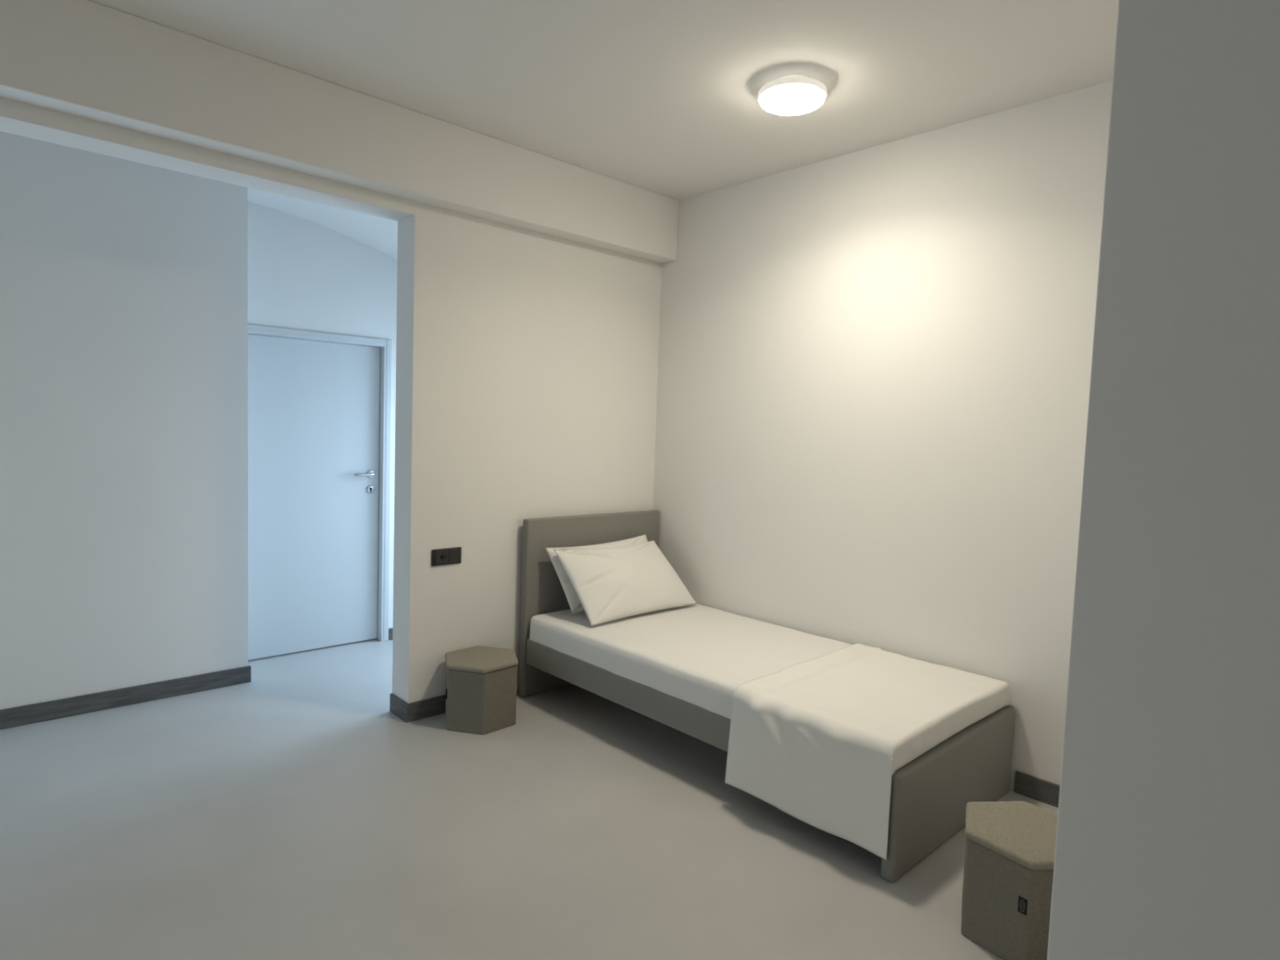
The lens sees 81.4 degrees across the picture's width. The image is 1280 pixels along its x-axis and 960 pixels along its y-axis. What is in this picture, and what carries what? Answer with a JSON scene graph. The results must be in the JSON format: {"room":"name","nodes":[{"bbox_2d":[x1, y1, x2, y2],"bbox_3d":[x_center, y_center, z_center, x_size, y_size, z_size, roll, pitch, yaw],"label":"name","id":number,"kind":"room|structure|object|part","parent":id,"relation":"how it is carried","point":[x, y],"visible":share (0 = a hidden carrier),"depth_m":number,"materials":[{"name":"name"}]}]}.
{"room":"bedroom","nodes":[
{"label":"bedroom","id":0,"kind":"room"},
{"bbox_2d":[0,131,248,709],"bbox_3d":[-3.189,-0.283,3.194,2.612,2.750,0.555,-2,5,-43],"label":"wall","id":1,"kind":"structure","parent":0,"point":[124,293],"depth_m":3.50,"materials":[{"name":"white paint"}]},
{"bbox_2d":[0,665,251,729],"bbox_3d":[-3.038,1.064,3.083,2.623,0.087,0.011,-2,5,-43],"label":"baseboard","id":2,"kind":"structure","parent":1,"relation":"attached to","point":[89,703],"depth_m":3.58,"materials":[{"name":"grey wood"}]},
{"bbox_2d":[247,200,397,628],"bbox_3d":[-1.565,-0.343,4.896,2.088,2.750,0.200,-2,5,-43],"label":"wall","id":3,"kind":"structure","parent":0,"point":[303,274],"depth_m":4.38,"materials":[{"name":"white paint"}]},
{"bbox_2d":[248,324,391,660],"bbox_3d":[-1.966,0.085,4.481,0.916,1.926,0.116,-2,5,-43],"label":"door","id":4,"kind":"structure","parent":3,"relation":"in","point":[319,403],"depth_m":4.49,"materials":[{"name":"white paint"}]},
{"bbox_3d":[-1.722,-0.035,4.661,0.150,0.050,0.060,-2,5,-43],"label":"handle","id":5,"kind":"part","parent":4,"relation":"part of","materials":[{"name":"silver metal"}]},
{"bbox_2d":[388,627,392,639],"bbox_3d":[-1.204,0.988,5.224,1.170,0.074,0.011,-2,5,-43],"label":"baseboard","id":6,"kind":"structure","parent":3,"relation":"attached to","point":[390,630],"depth_m":4.83,"materials":[{"name":"grey wood"}]},
{"bbox_2d":[247,187,397,260],"bbox_3d":[-2.092,-1.198,3.523,4.700,0.895,1.346,-2,5,-43],"label":"ceiling","id":7,"kind":"structure","parent":0,"point":[379,233],"depth_m":4.18,"materials":[{"name":"white paint"}]},
{"bbox_2d":[0,97,662,703],"bbox_3d":[-1.638,-0.279,2.996,4.600,2.875,0.174,-2,5,-43],"label":"wall","id":8,"kind":"structure","parent":0,"point":[526,360],"depth_m":3.69,"materials":[{"name":"white paint"}]},
{"bbox_2d":[389,693,445,722],"bbox_3d":[-0.943,1.089,3.781,0.600,0.087,0.184,-2,5,-43],"label":"baseboard","id":9,"kind":"structure","parent":8,"relation":"attached to","point":[420,709],"depth_m":3.58,"materials":[{"name":"grey wood"}]},
{"bbox_2d":[431,546,461,566],"bbox_3d":[-0.934,0.370,3.596,0.157,0.080,0.013,-2,5,-43],"label":"wall socket","id":10,"kind":"object","parent":8,"relation":"attached to","point":[440,557],"visible":1,"depth_m":3.59,"materials":[{"name":"black plastic"}]},
{"bbox_2d":[0,638,1057,959],"bbox_3d":[-0.480,1.333,1.960,5.100,0.120,6.350,-2,5,-43],"label":"floor","id":11,"kind":"structure","parent":0,"point":[285,813],"depth_m":2.50,"materials":[{"name":"grey concrete"}]},
{"bbox_2d":[444,645,518,734],"bbox_3d":[-0.763,0.996,3.566,0.330,0.316,0.376,6,5,43],"label":"stool","id":12,"kind":"object","parent":11,"relation":"on","point":[481,681],"visible":1,"depth_m":3.43,"materials":[{"name":"beige fabric"}]},
{"bbox_2d":[519,510,1015,881],"bbox_3d":[0.448,0.735,3.438,0.969,0.937,2.127,-2,5,-43],"label":"bed","id":13,"kind":"object","parent":11,"relation":"on","point":[931,793],"visible":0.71,"depth_m":3.00,"materials":[{"name":"grey wood"}]},
{"bbox_3d":[-0.260,0.659,4.196,0.959,0.937,0.049,-2,5,-43],"label":"headboard","id":14,"kind":"part","parent":13,"relation":"part of","materials":[{"name":"grey wood"}]},
{"bbox_3d":[0.110,0.963,3.143,0.030,0.134,2.023,-2,5,-43],"label":"rail","id":15,"kind":"part","parent":13,"relation":"part of","materials":[{"name":"grey wood"}]},
{"bbox_2d":[529,604,968,734],"bbox_3d":[0.448,0.858,3.453,0.947,0.200,2.023,-2,5,-43],"label":"mattress","id":16,"kind":"object","parent":13,"relation":"on","point":[698,655],"visible":0.48,"depth_m":3.43,"materials":[{"name":"white fabric"}]},
{"bbox_2d":[545,534,648,613],"bbox_3d":[-0.155,0.503,4.079,0.810,0.353,0.156,-2,5,-43],"label":"pillow","id":17,"kind":"object","parent":16,"relation":"on","point":[575,606],"visible":0.2,"depth_m":3.85,"materials":[{"name":"white fabric"}]},
{"bbox_2d":[554,540,697,626],"bbox_3d":[-0.058,0.526,3.985,0.793,0.335,0.302,-2,5,-43],"label":"pillow","id":18,"kind":"object","parent":16,"relation":"on","point":[612,583],"visible":1,"depth_m":3.86,"materials":[{"name":"white fabric"}]},
{"bbox_2d":[724,643,1012,860],"bbox_3d":[0.913,0.985,2.923,1.016,0.388,0.698,-2,5,-43],"label":"blanket","id":19,"kind":"object","parent":16,"relation":"on","point":[821,740],"visible":0.99,"depth_m":2.66,"materials":[{"name":"white fabric"}]},
{"bbox_3d":[1.148,1.102,2.705,0.969,0.352,0.051,-2,5,-43],"label":"footboard","id":20,"kind":"part","parent":13,"relation":"part of","materials":[{"name":"grey fabric"}]},
{"bbox_2d":[960,800,1057,959],"bbox_3d":[1.112,1.156,2.151,0.376,0.316,0.330,2,4,-6],"label":"stool","id":21,"kind":"object","parent":11,"relation":"on","point":[1010,847],"visible":0.79,"depth_m":2.06,"materials":[{"name":"beige fabric"}]},
{"bbox_2d":[1019,899,1024,911],"bbox_3d":[1.025,1.142,1.995,0.001,0.033,0.014,-1,5,-36],"label":"print","id":22,"kind":"object","parent":21,"relation":"attached to","point":[1021,901],"depth_m":2.00,"materials":[{"name":"grey"}]},
{"bbox_2d":[89,0,1119,200],"bbox_3d":[0.094,-1.473,1.117,4.900,0.120,4.750,-2,5,-43],"label":"ceiling","id":23,"kind":"structure","parent":0,"point":[658,96],"depth_m":2.70,"materials":[{"name":"white paint"}]},
{"bbox_2d":[0,0,678,262],"bbox_3d":[-1.497,-1.410,2.810,4.600,0.343,0.124,-2,5,-43],"label":"ceiling beam","id":24,"kind":"structure","parent":23,"relation":"attached to","point":[86,59],"depth_m":2.88,"materials":[{"name":"white paint"}]},
{"bbox_2d":[757,75,826,115],"bbox_3d":[0.581,-1.471,2.842,0.259,0.082,0.259,-2,5,-43],"label":"ceiling lamp","id":25,"kind":"object","parent":23,"relation":"attached to","point":[790,95],"visible":1,"depth_m":2.78,"materials":[{"name":"white plastic"}]},
{"bbox_2d":[653,80,1112,791],"bbox_3d":[1.715,-0.097,2.903,0.150,2.755,4.924,-2,5,-43],"label":"wall","id":26,"kind":"structure","parent":0,"point":[874,363],"depth_m":3.35,"materials":[{"name":"white paint"}]},
{"bbox_2d":[1013,770,1059,807],"bbox_3d":[1.752,1.249,2.789,0.011,0.087,0.660,-2,5,-43],"label":"baseboard","id":27,"kind":"structure","parent":26,"relation":"attached to","point":[1033,787],"depth_m":2.96,"materials":[{"name":"grey wood"}]},
{"bbox_2d":[1046,0,1279,959],"bbox_3d":[2.049,0.033,1.165,1.750,2.755,1.925,-2,5,-43],"label":"wall","id":28,"kind":"structure","parent":0,"point":[1167,842],"depth_m":1.17,"materials":[{"name":"white paint"}]}
]}

